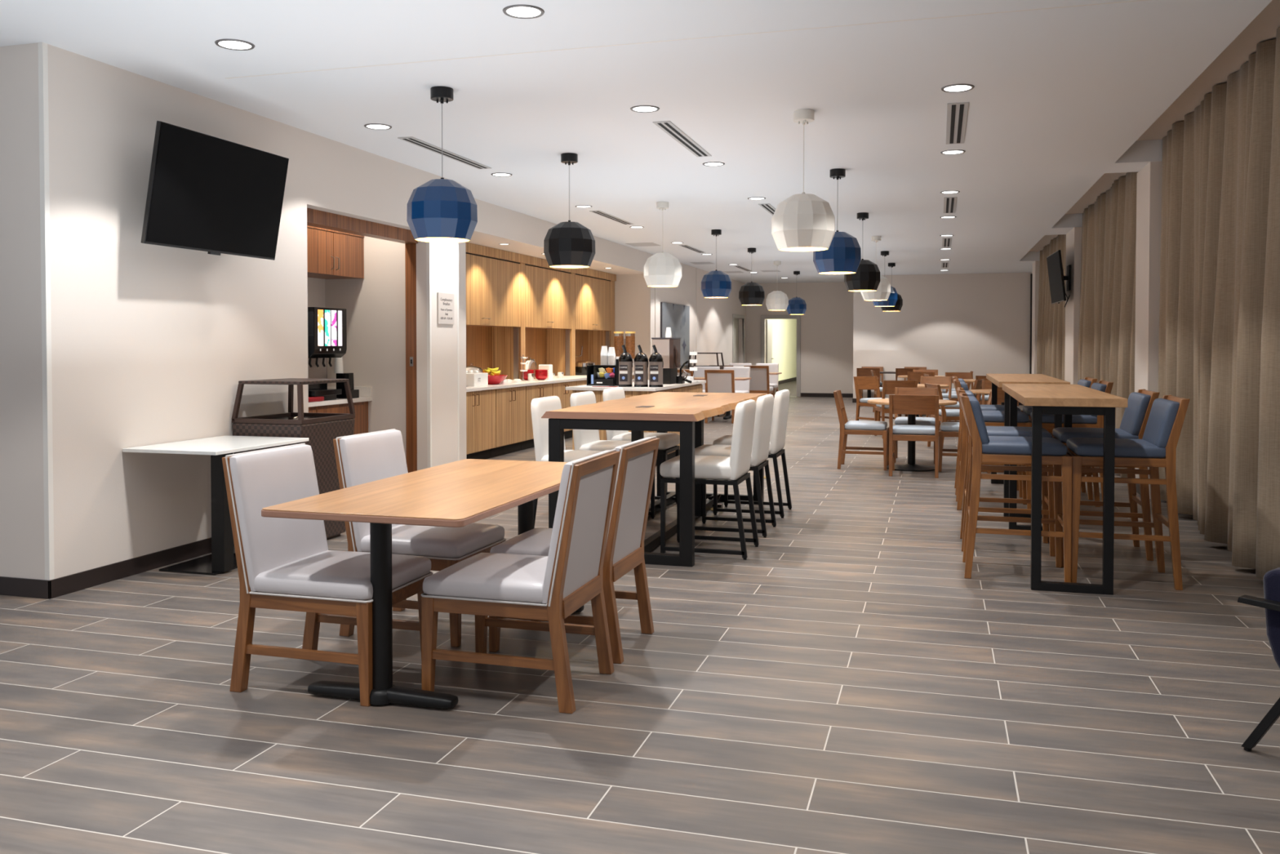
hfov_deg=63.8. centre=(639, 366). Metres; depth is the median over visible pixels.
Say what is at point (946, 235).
recessed light
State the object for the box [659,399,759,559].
counter stool
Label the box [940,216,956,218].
recessed light
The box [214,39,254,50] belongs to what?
recessed light
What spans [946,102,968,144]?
ceiling vent
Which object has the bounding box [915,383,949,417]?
round table
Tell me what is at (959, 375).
cafe chair
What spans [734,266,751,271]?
ceiling vent
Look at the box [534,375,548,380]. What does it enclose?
bowl
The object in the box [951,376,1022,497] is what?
bar stool
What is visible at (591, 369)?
condiment caddy
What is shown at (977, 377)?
cafe chair
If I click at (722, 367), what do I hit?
station
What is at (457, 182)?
trim
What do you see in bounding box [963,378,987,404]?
round table
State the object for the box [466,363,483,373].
glass dome
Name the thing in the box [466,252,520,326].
upper cabinet
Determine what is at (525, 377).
bowl
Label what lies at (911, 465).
round table
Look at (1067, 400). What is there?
table
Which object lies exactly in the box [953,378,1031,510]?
bar stool
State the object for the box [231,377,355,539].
station
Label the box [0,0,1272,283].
ceiling
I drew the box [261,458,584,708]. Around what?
dining table
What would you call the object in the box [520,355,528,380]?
utensil rack
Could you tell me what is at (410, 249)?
trim
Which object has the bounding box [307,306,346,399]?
dispenser
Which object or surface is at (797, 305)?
pendant lamp
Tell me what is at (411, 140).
ceiling vent
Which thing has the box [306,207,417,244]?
trim
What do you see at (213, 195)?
television
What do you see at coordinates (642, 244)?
access panel
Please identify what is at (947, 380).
cafe chair
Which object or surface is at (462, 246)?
wall
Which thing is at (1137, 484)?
baseboard
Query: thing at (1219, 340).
curtain
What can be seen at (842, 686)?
floor
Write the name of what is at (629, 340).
dispenser
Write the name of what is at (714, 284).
pendant lamp
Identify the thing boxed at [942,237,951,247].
ceiling vent
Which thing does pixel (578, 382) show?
base cabinet
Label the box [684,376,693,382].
napkin stack
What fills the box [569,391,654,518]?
counter stool
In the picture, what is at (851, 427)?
cafe chair
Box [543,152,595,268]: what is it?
pendant lamp
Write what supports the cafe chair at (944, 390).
on the floor
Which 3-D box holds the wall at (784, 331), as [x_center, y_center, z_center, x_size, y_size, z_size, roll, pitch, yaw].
[7.026,-0.905,35.723,4.450,3.000,17.650,0,1,16]
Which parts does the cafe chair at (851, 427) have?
backrest, leg, leg, seat rail, seat, leg, leg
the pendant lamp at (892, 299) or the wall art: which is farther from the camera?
the wall art
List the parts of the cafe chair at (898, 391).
leg, leg, seat, backrest, leg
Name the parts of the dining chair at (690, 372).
rail, panel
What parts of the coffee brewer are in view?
panel, spout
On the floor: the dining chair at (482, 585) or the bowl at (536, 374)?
the dining chair at (482, 585)
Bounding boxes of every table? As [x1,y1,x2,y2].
[122,435,308,575]
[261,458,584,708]
[541,391,767,566]
[693,377,751,418]
[768,372,782,374]
[866,371,919,398]
[866,398,957,471]
[897,375,945,377]
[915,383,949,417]
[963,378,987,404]
[969,389,1004,404]
[986,373,1070,518]
[1002,383,1128,595]
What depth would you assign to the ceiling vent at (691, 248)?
17.40 m
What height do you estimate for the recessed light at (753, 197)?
0.006 m
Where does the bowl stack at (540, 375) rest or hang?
on the countertop at (566, 378)
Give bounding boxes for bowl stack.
[521,369,534,380]
[534,369,548,380]
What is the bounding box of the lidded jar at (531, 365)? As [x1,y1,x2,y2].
[525,357,536,378]
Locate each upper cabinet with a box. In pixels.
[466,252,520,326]
[524,263,571,328]
[575,273,611,330]
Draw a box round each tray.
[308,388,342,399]
[308,395,324,402]
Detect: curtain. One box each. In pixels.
[1036,234,1066,380]
[1077,172,1137,477]
[1157,26,1279,578]
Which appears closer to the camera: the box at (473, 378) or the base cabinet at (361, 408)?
the base cabinet at (361, 408)
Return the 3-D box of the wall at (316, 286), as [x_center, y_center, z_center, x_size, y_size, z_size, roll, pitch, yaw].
[-3.706,-0.308,8.492,0.140,3.011,3.650,0,1,16]
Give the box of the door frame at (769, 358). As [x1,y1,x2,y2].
[760,315,800,396]
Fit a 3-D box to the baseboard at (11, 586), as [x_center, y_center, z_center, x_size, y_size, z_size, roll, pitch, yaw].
[-5.784,1.195,6.342,5.367,0.100,0.012,0,1,16]
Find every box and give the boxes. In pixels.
[466,369,488,386]
[591,374,593,383]
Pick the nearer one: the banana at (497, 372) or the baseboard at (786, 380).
the banana at (497, 372)
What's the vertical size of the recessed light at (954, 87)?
0.006 m
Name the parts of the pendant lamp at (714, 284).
lamp shade, cord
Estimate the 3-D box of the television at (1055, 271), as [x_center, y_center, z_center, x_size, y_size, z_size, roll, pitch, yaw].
[6.042,-1.242,14.779,0.258,0.778,1.232,0,1,16]
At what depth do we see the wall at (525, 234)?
13.25 m
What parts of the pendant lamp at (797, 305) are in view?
lamp shade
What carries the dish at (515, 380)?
on the countertop at (566, 378)
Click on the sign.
(445, 300)
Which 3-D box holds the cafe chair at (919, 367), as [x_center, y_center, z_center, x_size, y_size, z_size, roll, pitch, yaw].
[6.353,0.431,23.740,0.500,0.858,0.595,0,1,16]
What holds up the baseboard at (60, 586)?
attached to the wall at (151, 344)
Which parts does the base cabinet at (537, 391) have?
door, door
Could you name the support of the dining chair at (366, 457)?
on the floor
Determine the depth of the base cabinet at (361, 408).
9.86 m
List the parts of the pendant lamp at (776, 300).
lamp shade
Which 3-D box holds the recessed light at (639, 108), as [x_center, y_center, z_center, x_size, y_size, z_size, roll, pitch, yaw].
[0.034,-1.780,7.096,0.204,0.006,0.204,0,1,16]
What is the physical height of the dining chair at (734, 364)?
0.944 m
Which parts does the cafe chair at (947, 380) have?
leg, backrest, leg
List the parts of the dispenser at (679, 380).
pump arm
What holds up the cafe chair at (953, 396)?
on the floor
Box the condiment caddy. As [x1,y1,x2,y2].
[586,364,616,386]
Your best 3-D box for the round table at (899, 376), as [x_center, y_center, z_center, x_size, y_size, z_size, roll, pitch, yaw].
[5.614,0.556,20.411,0.970,0.755,0.970,0,1,16]
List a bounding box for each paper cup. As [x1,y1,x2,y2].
[600,346,608,354]
[607,346,615,355]
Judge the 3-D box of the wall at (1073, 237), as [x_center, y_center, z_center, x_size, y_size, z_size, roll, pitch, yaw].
[6.411,-0.446,14.709,0.500,3.011,1.000,0,1,16]
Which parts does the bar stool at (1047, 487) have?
panel, leg, leg, backrest, seat, leg, leg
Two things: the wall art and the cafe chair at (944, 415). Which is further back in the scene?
the wall art
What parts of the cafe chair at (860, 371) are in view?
backrest, leg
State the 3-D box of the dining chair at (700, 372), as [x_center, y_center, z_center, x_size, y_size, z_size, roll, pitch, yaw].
[1.248,0.466,20.221,0.535,0.944,0.660,0,1,16]
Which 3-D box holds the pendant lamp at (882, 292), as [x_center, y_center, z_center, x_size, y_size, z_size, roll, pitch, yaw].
[3.556,-1.488,15.494,0.441,0.961,0.441,0,1,16]
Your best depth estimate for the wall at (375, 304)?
10.04 m
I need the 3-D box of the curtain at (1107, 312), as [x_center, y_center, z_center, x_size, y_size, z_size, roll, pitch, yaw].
[5.490,-0.488,12.019,0.267,3.165,4.637,0,1,17]
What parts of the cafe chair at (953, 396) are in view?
seat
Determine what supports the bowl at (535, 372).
on the bowl stack at (540, 375)
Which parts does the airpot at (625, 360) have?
spout, pump lever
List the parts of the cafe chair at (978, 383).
seat, seat rail, leg, backrest, leg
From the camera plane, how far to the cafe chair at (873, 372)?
20.63 m
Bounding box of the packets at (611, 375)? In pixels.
[608,372,614,377]
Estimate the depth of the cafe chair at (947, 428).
11.17 m
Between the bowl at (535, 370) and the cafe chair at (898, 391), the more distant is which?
the bowl at (535, 370)
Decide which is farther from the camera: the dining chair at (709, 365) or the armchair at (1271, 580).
the dining chair at (709, 365)
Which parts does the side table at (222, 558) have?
plate, post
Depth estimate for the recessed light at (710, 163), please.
9.27 m
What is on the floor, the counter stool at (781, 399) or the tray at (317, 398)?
the counter stool at (781, 399)
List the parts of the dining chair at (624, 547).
leg, seat, leg, rail, backrest, panel, rail, leg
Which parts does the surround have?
panel, crown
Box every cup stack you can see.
[333,356,343,373]
[600,346,608,364]
[607,346,615,364]
[665,327,671,337]
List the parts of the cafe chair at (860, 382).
leg, backrest, seat rail, seat, leg, leg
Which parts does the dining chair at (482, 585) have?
leg, leg, seat, seat frame, leg, backrest, rail, panel, rail, leg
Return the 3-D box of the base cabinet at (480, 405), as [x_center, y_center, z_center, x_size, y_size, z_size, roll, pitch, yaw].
[-2.334,0.697,12.068,0.932,0.842,1.180,0,1,16]
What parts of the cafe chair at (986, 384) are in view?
leg, backrest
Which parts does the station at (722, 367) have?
roof panel, post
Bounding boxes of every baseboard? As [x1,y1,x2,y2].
[0,576,51,598]
[48,537,234,599]
[777,377,796,384]
[800,392,1022,404]
[1135,483,1140,494]
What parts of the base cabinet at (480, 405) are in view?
door, door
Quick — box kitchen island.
[572,383,702,466]
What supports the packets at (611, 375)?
in the condiment caddy
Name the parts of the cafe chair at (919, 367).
backrest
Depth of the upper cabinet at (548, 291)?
15.47 m
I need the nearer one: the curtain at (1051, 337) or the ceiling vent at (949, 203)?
the ceiling vent at (949, 203)
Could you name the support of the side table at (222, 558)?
on the floor
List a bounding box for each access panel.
[625,242,660,246]
[689,262,713,264]
[724,271,742,273]
[760,270,780,271]
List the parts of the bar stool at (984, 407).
leg, leg, seat, leg, leg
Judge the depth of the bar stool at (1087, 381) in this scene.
9.24 m
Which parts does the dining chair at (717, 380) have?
leg, rail, panel, leg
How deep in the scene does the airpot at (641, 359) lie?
11.58 m
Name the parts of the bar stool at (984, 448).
panel, leg, leg, backrest, seat rail, seat, leg, leg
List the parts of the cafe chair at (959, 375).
backrest, leg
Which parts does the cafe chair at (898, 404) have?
leg, leg, rail, backrest, seat, leg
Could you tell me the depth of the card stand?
13.22 m
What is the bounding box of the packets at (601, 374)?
[598,372,606,377]
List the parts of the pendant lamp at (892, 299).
lamp shade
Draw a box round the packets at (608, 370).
[605,367,613,373]
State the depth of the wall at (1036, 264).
20.10 m
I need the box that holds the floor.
[0,380,1279,853]
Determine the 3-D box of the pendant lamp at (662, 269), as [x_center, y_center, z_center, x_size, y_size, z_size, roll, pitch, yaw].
[0.258,-1.407,11.788,0.441,0.961,0.441,0,1,16]
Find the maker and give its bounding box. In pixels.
[575,360,595,375]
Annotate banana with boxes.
[487,367,498,371]
[490,370,500,374]
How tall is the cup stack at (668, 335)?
0.124 m
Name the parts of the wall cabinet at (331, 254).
door, cornice, handle, door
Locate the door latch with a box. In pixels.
[409,356,413,366]
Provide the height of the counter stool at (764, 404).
1.009 m
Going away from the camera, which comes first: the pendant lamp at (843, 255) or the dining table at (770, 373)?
the pendant lamp at (843, 255)
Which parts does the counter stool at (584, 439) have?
backrest, seat, leg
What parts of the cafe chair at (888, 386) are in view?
leg, seat rail, seat, leg, backrest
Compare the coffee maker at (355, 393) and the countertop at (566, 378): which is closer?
the coffee maker at (355, 393)
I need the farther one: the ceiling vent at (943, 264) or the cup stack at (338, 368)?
the ceiling vent at (943, 264)
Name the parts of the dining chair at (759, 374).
rail, rail, panel, leg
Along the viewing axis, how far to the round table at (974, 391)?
13.80 m
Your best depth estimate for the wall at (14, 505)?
5.63 m
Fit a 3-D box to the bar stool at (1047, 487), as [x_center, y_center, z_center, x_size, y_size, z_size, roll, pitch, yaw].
[2.485,0.690,7.022,0.617,1.080,0.500,0,1,16]
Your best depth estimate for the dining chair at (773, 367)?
23.76 m
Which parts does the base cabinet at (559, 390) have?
door, door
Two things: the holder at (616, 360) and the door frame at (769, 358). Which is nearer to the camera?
the holder at (616, 360)
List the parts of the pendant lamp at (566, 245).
lamp shade, cord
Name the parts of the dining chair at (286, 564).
leg, backrest, leg, seat frame, seat, leg, leg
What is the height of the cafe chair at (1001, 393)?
0.858 m
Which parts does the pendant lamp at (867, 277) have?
lamp shade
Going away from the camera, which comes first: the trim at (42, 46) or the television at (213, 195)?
the trim at (42, 46)
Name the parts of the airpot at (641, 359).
pump lever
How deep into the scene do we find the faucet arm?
18.02 m
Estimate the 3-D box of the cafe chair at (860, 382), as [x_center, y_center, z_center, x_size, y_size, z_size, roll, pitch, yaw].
[3.846,0.587,16.680,0.500,0.858,0.595,-1,1,-31]
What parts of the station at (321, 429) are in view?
post, post, roof panel, post, post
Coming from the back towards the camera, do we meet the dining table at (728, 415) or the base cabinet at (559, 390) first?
the dining table at (728, 415)
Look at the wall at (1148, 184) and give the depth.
9.22 m
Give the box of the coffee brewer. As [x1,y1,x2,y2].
[651,337,680,384]
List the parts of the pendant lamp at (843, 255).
lamp shade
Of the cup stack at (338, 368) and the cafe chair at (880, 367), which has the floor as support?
the cafe chair at (880, 367)
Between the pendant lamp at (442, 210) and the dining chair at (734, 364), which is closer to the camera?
the pendant lamp at (442, 210)
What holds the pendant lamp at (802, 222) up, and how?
hanging from the ceiling
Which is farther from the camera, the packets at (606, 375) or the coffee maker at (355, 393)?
the packets at (606, 375)
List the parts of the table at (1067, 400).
frame, frame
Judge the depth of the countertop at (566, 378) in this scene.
13.60 m
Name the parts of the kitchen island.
door, drawer, drawer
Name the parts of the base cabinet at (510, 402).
door, door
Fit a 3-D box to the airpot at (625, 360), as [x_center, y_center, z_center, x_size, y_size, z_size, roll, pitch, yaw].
[-0.169,-0.016,11.668,0.168,0.476,0.211,0,1,16]
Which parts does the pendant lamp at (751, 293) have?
lamp shade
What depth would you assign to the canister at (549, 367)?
14.82 m
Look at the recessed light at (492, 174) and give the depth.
9.82 m
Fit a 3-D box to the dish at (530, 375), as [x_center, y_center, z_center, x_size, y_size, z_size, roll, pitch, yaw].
[-1.510,0.140,14.233,0.100,0.100,0.100,0,1,16]
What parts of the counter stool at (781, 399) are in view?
leg, leg, seat, rail, rail, seat frame, leg, backrest, leg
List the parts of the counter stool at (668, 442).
backrest, seat, leg, rail, seat frame, leg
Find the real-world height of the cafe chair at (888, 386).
0.858 m
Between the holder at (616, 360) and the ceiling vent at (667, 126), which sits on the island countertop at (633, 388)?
the holder at (616, 360)
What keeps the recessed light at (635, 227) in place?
in the ceiling
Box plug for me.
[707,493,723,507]
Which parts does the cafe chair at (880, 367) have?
backrest, leg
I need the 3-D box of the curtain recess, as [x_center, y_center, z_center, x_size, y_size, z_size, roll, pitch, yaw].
[4.008,-2.013,6.394,1.095,0.110,28.600,0,1,16]
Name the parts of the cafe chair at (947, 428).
leg, seat, seat rail, backrest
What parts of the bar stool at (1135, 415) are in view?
seat, backrest, leg, panel, leg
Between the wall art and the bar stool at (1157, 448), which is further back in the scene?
the wall art
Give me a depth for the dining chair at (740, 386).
20.23 m
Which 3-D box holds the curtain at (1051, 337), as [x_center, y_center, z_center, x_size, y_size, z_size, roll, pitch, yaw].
[7.115,-0.613,17.653,0.280,3.165,4.996,0,1,16]
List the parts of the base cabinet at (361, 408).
door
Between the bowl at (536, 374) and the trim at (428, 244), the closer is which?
the trim at (428, 244)
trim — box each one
[37,42,54,580]
[226,0,1149,79]
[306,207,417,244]
[404,243,417,472]
[426,241,431,467]
[457,182,459,460]
[695,267,697,365]
[1029,273,1032,373]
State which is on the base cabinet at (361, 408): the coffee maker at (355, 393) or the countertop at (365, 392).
the countertop at (365, 392)
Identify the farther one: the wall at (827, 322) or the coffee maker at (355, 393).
the wall at (827, 322)
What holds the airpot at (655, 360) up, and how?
on the island countertop at (633, 388)
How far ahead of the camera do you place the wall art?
20.29 m
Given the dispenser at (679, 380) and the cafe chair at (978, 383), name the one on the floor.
the cafe chair at (978, 383)
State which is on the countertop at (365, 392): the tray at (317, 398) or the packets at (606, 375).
the tray at (317, 398)
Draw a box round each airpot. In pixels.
[618,344,632,386]
[634,344,648,386]
[648,344,663,386]
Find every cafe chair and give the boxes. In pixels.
[833,390,888,470]
[853,376,901,421]
[856,368,880,398]
[860,366,883,398]
[871,369,882,412]
[874,380,917,438]
[888,394,938,477]
[893,387,937,463]
[895,368,919,383]
[904,366,926,380]
[907,371,934,382]
[913,369,937,375]
[919,376,951,421]
[923,373,958,421]
[924,382,959,446]
[938,378,984,427]
[938,391,991,473]
[941,370,973,393]
[945,372,976,397]
[975,375,1000,404]
[982,380,1019,408]
[997,386,1019,402]
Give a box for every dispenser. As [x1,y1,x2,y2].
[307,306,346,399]
[613,331,635,382]
[675,360,692,383]
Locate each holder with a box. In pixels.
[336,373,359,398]
[615,359,618,386]
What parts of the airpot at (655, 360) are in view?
pump lever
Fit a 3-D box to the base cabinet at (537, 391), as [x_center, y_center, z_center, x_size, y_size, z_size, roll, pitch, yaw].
[-1.768,0.654,14.015,0.932,0.842,0.965,0,1,16]
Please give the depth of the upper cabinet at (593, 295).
17.48 m
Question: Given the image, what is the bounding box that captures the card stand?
[689,350,697,382]
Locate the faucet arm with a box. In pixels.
[575,346,582,357]
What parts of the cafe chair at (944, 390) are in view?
seat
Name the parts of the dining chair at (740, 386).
backrest, seat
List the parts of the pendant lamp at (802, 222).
lamp shade, cord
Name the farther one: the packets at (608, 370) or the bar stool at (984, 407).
the packets at (608, 370)
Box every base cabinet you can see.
[308,400,368,435]
[466,389,495,459]
[490,386,525,457]
[520,383,552,449]
[552,381,576,439]
[576,379,586,385]
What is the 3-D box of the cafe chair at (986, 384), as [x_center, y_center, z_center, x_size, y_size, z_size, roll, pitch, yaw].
[5.175,0.630,14.744,0.500,0.858,0.595,0,1,16]
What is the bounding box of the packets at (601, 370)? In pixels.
[598,367,605,373]
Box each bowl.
[488,374,507,384]
[521,375,528,380]
[534,369,548,371]
[534,371,548,373]
[534,373,548,375]
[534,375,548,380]
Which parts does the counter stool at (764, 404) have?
leg, seat, rail, rail, seat frame, leg, backrest, leg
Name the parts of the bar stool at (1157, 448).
leg, rail, leg, seat, seat rail, leg, backrest, panel, leg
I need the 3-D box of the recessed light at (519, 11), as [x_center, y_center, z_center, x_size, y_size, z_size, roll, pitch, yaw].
[-0.569,-1.735,5.023,0.204,0.006,0.204,0,1,16]
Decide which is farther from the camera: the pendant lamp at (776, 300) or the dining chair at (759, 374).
the dining chair at (759, 374)
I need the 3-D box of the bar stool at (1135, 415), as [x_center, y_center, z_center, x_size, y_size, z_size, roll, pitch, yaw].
[3.088,0.693,6.878,0.617,1.080,0.500,0,1,16]
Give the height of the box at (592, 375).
0.108 m
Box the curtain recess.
[1029,0,1279,251]
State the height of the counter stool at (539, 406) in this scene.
1.009 m
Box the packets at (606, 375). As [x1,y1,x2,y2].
[604,372,609,378]
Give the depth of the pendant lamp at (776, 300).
20.00 m
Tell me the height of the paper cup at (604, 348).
0.100 m
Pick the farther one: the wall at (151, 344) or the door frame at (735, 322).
the door frame at (735, 322)
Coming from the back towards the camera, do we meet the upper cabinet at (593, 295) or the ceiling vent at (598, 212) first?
the upper cabinet at (593, 295)
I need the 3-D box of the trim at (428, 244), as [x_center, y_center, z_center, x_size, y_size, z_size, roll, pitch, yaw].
[-2.007,-0.109,9.789,0.032,2.355,0.032,0,1,16]
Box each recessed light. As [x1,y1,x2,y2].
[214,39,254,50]
[364,123,391,129]
[490,173,511,176]
[502,4,544,18]
[574,204,591,208]
[629,226,644,228]
[630,105,659,112]
[702,161,724,166]
[747,196,765,199]
[939,234,953,236]
[940,149,965,155]
[940,190,959,193]
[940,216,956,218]
[941,84,974,92]
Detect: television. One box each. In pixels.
[141,120,288,260]
[1046,249,1071,306]
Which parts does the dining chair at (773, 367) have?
backrest, seat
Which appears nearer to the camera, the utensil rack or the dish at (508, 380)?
the dish at (508, 380)
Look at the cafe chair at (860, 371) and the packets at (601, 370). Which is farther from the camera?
the cafe chair at (860, 371)
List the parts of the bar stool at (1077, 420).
seat, seat rail, leg, backrest, leg, panel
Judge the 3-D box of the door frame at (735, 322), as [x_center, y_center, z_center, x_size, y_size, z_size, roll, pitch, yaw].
[2.474,-0.279,26.565,0.185,2.153,1.600,0,1,16]
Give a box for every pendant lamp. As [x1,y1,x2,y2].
[406,86,477,242]
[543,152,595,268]
[644,201,681,287]
[700,229,732,297]
[738,248,764,305]
[765,261,788,311]
[771,109,835,251]
[786,271,806,314]
[813,168,861,274]
[844,212,879,291]
[861,235,890,300]
[871,250,897,306]
[880,262,902,311]
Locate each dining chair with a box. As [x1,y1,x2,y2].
[222,443,432,706]
[333,428,506,647]
[421,448,620,713]
[488,435,659,663]
[677,368,693,376]
[693,366,719,392]
[704,368,734,423]
[709,364,733,366]
[717,366,750,416]
[729,363,751,366]
[743,364,773,395]
[755,363,778,397]
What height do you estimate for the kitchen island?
0.868 m
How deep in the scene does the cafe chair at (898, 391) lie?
12.41 m
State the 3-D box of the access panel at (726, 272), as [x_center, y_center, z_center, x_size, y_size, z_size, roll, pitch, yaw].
[2.103,-2.136,23.142,0.400,0.004,0.500,0,1,16]
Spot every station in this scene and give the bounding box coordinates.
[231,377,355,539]
[688,352,724,369]
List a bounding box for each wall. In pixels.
[0,44,29,578]
[22,43,429,579]
[307,277,324,307]
[324,173,457,470]
[458,241,466,460]
[465,198,650,274]
[614,253,654,379]
[654,262,746,368]
[746,281,853,396]
[768,319,796,380]
[853,272,1031,398]
[1031,261,1039,373]
[1064,226,1082,384]
[1134,160,1162,498]
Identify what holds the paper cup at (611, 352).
on the cup stack at (611, 353)
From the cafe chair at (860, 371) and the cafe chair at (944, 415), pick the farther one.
the cafe chair at (860, 371)
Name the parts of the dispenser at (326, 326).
nozzle lever, splash plate, nozzle lever, backlit panel, backlit panel, nozzle lever, backlit panel, backlit panel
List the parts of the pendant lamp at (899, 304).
lamp shade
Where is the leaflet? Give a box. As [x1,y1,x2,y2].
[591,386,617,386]
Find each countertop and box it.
[308,386,372,407]
[466,372,634,391]
[565,379,706,391]
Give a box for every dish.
[504,378,512,382]
[513,378,521,382]
[527,373,534,381]
[557,372,564,377]
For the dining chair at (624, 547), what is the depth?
4.63 m
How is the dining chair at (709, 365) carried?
on the floor
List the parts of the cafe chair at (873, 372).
leg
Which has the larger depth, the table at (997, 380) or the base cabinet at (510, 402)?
the base cabinet at (510, 402)
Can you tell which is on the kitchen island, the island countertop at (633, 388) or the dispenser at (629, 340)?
the island countertop at (633, 388)
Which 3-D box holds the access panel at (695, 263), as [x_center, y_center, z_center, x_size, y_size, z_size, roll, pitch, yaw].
[1.249,-2.079,20.580,0.410,0.004,0.500,0,1,16]
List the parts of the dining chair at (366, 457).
leg, backrest, leg, seat, leg, seat frame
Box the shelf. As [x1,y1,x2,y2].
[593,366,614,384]
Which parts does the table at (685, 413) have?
frame, leg, plate, leg, frame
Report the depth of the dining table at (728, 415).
19.07 m
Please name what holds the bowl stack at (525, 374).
on the countertop at (566, 378)
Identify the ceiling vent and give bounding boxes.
[397,136,491,168]
[589,210,633,224]
[653,120,711,156]
[679,244,706,253]
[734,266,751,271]
[758,203,775,215]
[941,262,948,267]
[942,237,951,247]
[943,196,957,213]
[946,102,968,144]
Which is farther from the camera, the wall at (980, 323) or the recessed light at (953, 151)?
the wall at (980, 323)
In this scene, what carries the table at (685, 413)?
on the floor
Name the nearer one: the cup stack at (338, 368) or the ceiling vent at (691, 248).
the cup stack at (338, 368)
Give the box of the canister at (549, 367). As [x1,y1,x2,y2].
[538,364,552,379]
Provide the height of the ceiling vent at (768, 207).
0.008 m
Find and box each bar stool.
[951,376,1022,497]
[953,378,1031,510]
[956,386,1055,556]
[959,392,1071,582]
[1022,377,1097,499]
[1028,380,1113,506]
[1048,389,1159,560]
[1062,394,1190,590]
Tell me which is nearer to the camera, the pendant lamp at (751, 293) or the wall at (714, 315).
the pendant lamp at (751, 293)
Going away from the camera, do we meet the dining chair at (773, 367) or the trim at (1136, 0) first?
the trim at (1136, 0)
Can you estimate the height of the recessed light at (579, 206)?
0.006 m
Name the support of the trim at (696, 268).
attached to the wall at (714, 315)
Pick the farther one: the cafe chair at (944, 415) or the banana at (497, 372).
the cafe chair at (944, 415)
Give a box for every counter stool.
[530,395,603,528]
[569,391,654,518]
[602,386,679,511]
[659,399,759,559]
[694,394,776,537]
[712,389,791,518]
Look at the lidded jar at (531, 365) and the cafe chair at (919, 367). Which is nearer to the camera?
the lidded jar at (531, 365)
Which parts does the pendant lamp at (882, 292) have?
lamp shade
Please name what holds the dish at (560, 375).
on the countertop at (566, 378)
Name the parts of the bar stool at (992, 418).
panel, leg, leg, backrest, seat rail, seat, leg, leg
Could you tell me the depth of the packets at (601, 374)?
11.93 m
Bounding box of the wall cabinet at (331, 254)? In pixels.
[306,225,364,279]
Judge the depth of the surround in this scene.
15.81 m
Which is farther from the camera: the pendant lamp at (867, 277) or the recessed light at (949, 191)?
the pendant lamp at (867, 277)
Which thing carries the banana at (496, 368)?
in the fruit bowl at (492, 380)
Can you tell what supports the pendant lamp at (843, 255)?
hanging from the ceiling
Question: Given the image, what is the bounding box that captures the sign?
[437,292,453,324]
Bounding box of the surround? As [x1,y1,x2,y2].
[465,242,616,379]
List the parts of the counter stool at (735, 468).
leg, leg, seat, rail, seat frame, rail, leg, backrest, leg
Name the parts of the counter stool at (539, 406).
leg, backrest, seat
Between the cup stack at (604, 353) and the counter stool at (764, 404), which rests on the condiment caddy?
the cup stack at (604, 353)
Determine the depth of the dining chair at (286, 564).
4.10 m
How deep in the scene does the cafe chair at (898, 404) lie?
10.72 m
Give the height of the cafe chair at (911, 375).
0.858 m
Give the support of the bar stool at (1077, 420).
on the floor
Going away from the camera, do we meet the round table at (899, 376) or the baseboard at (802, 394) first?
the round table at (899, 376)
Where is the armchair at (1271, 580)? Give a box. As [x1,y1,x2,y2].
[1237,567,1279,751]
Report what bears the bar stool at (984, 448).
on the floor
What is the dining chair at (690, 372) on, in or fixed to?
on the floor
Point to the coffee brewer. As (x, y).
(668, 348)
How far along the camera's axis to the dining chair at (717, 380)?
18.03 m
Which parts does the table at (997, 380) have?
frame, frame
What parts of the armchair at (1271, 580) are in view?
armrest, leg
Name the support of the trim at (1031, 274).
attached to the wall at (980, 323)
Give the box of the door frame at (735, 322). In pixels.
[732,313,745,363]
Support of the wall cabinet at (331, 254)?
attached to the wall at (316, 286)
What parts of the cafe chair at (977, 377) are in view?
backrest, seat, rail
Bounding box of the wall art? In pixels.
[660,302,689,366]
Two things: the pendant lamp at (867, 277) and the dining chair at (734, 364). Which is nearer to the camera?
the pendant lamp at (867, 277)
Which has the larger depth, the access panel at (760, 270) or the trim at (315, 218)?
the access panel at (760, 270)
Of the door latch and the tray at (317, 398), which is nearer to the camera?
the tray at (317, 398)
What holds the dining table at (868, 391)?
on the floor
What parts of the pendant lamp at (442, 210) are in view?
lamp shade, cord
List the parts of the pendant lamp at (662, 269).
cord, lamp shade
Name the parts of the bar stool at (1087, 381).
seat, backrest, leg, leg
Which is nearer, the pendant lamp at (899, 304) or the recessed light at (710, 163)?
the recessed light at (710, 163)
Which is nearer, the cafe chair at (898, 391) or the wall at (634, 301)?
the cafe chair at (898, 391)
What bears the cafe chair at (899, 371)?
on the floor
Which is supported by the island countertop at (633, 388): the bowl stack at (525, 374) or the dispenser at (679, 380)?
the dispenser at (679, 380)
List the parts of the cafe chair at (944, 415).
leg, backrest, rail, leg, seat, seat rail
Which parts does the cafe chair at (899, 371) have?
leg, backrest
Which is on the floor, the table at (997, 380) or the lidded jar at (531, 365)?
the table at (997, 380)

